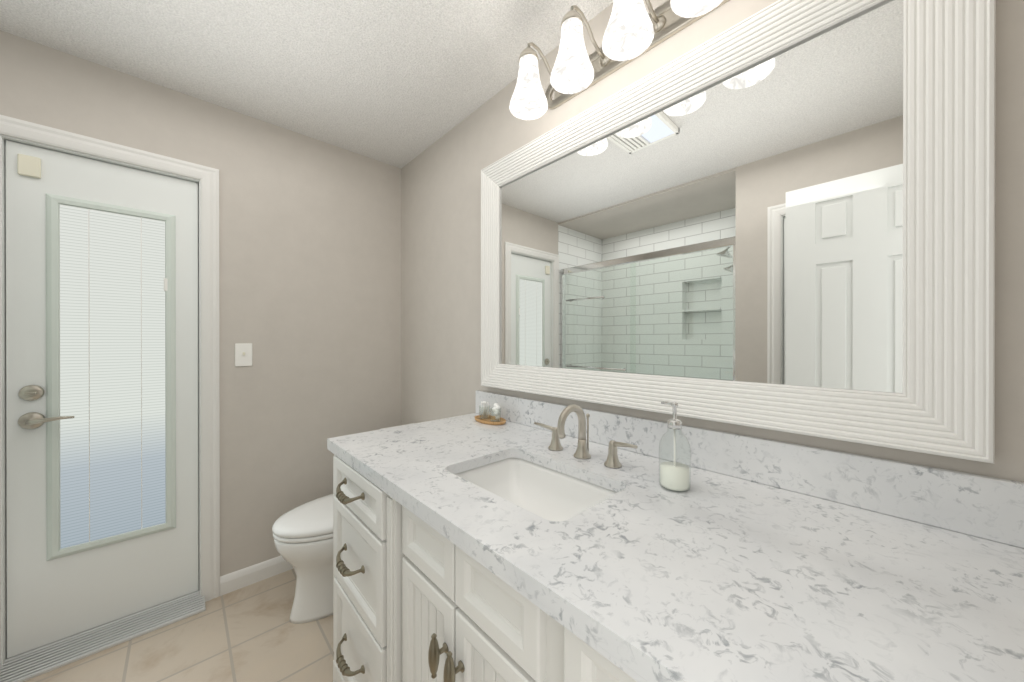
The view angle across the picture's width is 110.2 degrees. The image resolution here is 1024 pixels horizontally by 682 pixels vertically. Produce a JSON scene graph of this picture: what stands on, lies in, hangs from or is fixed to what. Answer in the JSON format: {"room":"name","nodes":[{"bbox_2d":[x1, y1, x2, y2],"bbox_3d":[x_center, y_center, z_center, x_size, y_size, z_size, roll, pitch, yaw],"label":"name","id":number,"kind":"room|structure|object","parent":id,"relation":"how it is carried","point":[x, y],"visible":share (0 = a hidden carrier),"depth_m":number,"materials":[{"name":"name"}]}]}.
{"room":"bathroom","nodes":[
{"label":"bathroom","id":0,"kind":"room"},
{"bbox_2d":[24,568,333,681],"bbox_3d":[-0.491,1.320,0.344,2.650,0.100,3.630,0,0,-43],"label":"floor","id":1,"kind":"structure","parent":0,"point":[251,633],"depth_m":1.47,"materials":[{"name":"tile"}]},
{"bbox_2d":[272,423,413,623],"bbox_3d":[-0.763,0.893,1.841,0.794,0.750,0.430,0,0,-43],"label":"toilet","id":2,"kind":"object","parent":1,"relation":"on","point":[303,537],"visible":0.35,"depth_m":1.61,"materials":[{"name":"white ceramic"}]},
{"bbox_2d":[333,454,376,681],"bbox_3d":[-0.234,0.831,1.351,0.699,0.874,0.521,0,0,-43],"label":"drawers","id":3,"kind":"object","parent":1,"relation":"on","point":[354,496],"depth_m":1.12,"materials":[{"name":"white wood"}]},
{"bbox_2d":[377,487,524,681],"bbox_3d":[0.110,0.832,0.978,0.699,0.874,0.548,0,0,-43],"label":"base cabinet","id":4,"kind":"object","parent":1,"relation":"on","point":[416,598],"depth_m":0.81,"materials":[{"name":"white wood"}]},
{"bbox_2d":[525,598,636,681],"bbox_3d":[0.498,0.833,0.558,0.699,0.874,0.595,0,0,-43],"label":"base cabinet","id":5,"kind":"object","parent":1,"relation":"on","point":[553,653],"depth_m":0.57,"materials":[{"name":"white wood"}]},
{"bbox_2d":[327,390,1023,681],"bbox_3d":[0.138,0.325,0.948,0.701,0.151,1.662,0,0,-43],"label":"countertop","id":6,"kind":"structure","parent":5,"relation":"on","point":[744,558],"depth_m":0.62,"materials":[{"name":"stone"}]},
{"bbox_2d":[475,415,505,424],"bbox_3d":[-0.099,0.352,1.594,0.103,0.013,0.184,0,0,-43],"label":"wood tray","id":7,"kind":"object","parent":6,"relation":"on","point":[488,421],"visible":0.75,"depth_m":1.56,"materials":[{"name":"brown wood"}]},
{"bbox_2d":[479,401,483,418],"bbox_3d":[-0.124,0.311,1.622,0.051,0.077,0.051,0,0,38],"label":"jar","id":8,"kind":"object","parent":7,"relation":"on","point":[481,417],"depth_m":1.61,"materials":[{"name":"clear glass"}]},
{"bbox_2d":[484,401,500,421],"bbox_3d":[-0.073,0.312,1.566,0.051,0.078,0.051,0,0,38],"label":"jar","id":9,"kind":"object","parent":7,"relation":"on","point":[496,410],"depth_m":1.56,"materials":[{"name":"clear glass"}]},
{"bbox_2d":[455,457,617,521],"bbox_3d":[0.048,0.457,0.956,0.341,0.130,0.486,0,0,-43],"label":"sink basin","id":10,"kind":"object","parent":6,"relation":"in","point":[546,493],"visible":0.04,"depth_m":1.10,"materials":[{"name":"white ceramic"}]},
{"bbox_2d":[534,405,637,467],"bbox_3d":[0.190,0.276,1.087,0.150,0.168,0.382,0,0,-43],"label":"faucet","id":11,"kind":"object","parent":6,"relation":"on","point":[582,450],"visible":1,"depth_m":1.09,"materials":[{"name":"silver metal"}]},
{"bbox_2d":[659,401,690,491],"bbox_3d":[0.399,0.256,0.882,0.072,0.209,0.077,0,0,-43],"label":"soap dispenser","id":12,"kind":"object","parent":6,"relation":"on","point":[674,475],"visible":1,"depth_m":0.86,"materials":[{"name":"clear glass"}]},
{"bbox_2d":[0,30,400,575],"bbox_3d":[-1.404,0.048,1.902,1.675,2.440,0.100,0,0,-43],"label":"wall","id":13,"kind":"structure","parent":0,"point":[310,269],"depth_m":1.94,"materials":[{"name":"paint"}]},
{"bbox_2d":[0,590,205,681],"bbox_3d":[-1.725,1.246,1.546,0.599,0.045,0.190,0,0,-43],"label":"threshold","id":14,"kind":"object","parent":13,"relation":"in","point":[30,664],"depth_m":1.49,"materials":[{"name":"silver metal"}]},
{"bbox_2d":[0,115,219,667],"bbox_3d":[-1.756,0.237,1.577,0.599,2.062,0.100,0,0,-43],"label":"door jamb","id":15,"kind":"structure","parent":13,"relation":"in","point":[3,591],"depth_m":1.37,"materials":[{"name":"white wood"}]},
{"bbox_2d":[5,140,198,657],"bbox_3d":[-1.731,0.225,1.550,0.555,1.994,0.113,0,0,-43],"label":"back door","id":16,"kind":"structure","parent":15,"relation":"attached to","point":[55,592],"depth_m":1.47,"materials":[{"name":"white wood"}]},
{"bbox_2d":[60,204,165,548],"bbox_3d":[-1.731,0.146,1.562,0.311,1.409,0.004,0,0,-43],"label":"door blind","id":17,"kind":"object","parent":16,"relation":"in","point":[107,269],"visible":1,"depth_m":1.55,"materials":[{"name":"white plastic"}]},
{"bbox_2d":[235,343,251,366],"bbox_3d":[-1.384,0.072,1.842,0.072,0.118,0.014,0,0,-43],"label":"switch plate","id":18,"kind":"object","parent":13,"relation":"attached to","point":[243,354],"visible":1,"depth_m":1.84,"materials":[{"name":"white plastic"}]},
{"bbox_2d":[220,556,292,595],"bbox_3d":[-1.102,1.222,2.105,0.960,0.090,0.014,0,0,-43],"label":"baseboard","id":19,"kind":"structure","parent":13,"relation":"attached to","point":[244,577],"depth_m":1.86,"materials":[{"name":"white wood"}]},
{"bbox_2d":[0,0,613,167],"bbox_3d":[-0.491,-1.220,0.340,2.650,0.100,3.630,0,0,-43],"label":"ceiling","id":20,"kind":"structure","parent":0,"point":[399,83],"depth_m":1.45,"materials":[{"name":"white paint"}]},
{"bbox_2d":[401,0,1023,481],"bbox_3d":[0.446,0.049,1.207,0.100,2.440,3.630,0,0,-43],"label":"wall","id":21,"kind":"structure","parent":0,"point":[441,278],"depth_m":1.57,"materials":[{"name":"paint"}]},
{"bbox_2d":[509,0,728,119],"bbox_3d":[0.300,-0.938,1.091,0.267,0.244,0.762,0,0,-43],"label":"sconce","id":22,"kind":"object","parent":21,"relation":"attached to","point":[634,29],"visible":1,"depth_m":1.09,"materials":[{"name":"white glass"}]},
{"bbox_2d":[481,0,995,463],"bbox_3d":[0.365,-0.303,1.186,0.042,1.039,1.480,0,0,-43],"label":"mirror","id":23,"kind":"object","parent":21,"relation":"attached to","point":[778,215],"visible":1,"depth_m":0.88,"materials":[{"name":"white mirror"}]}
]}

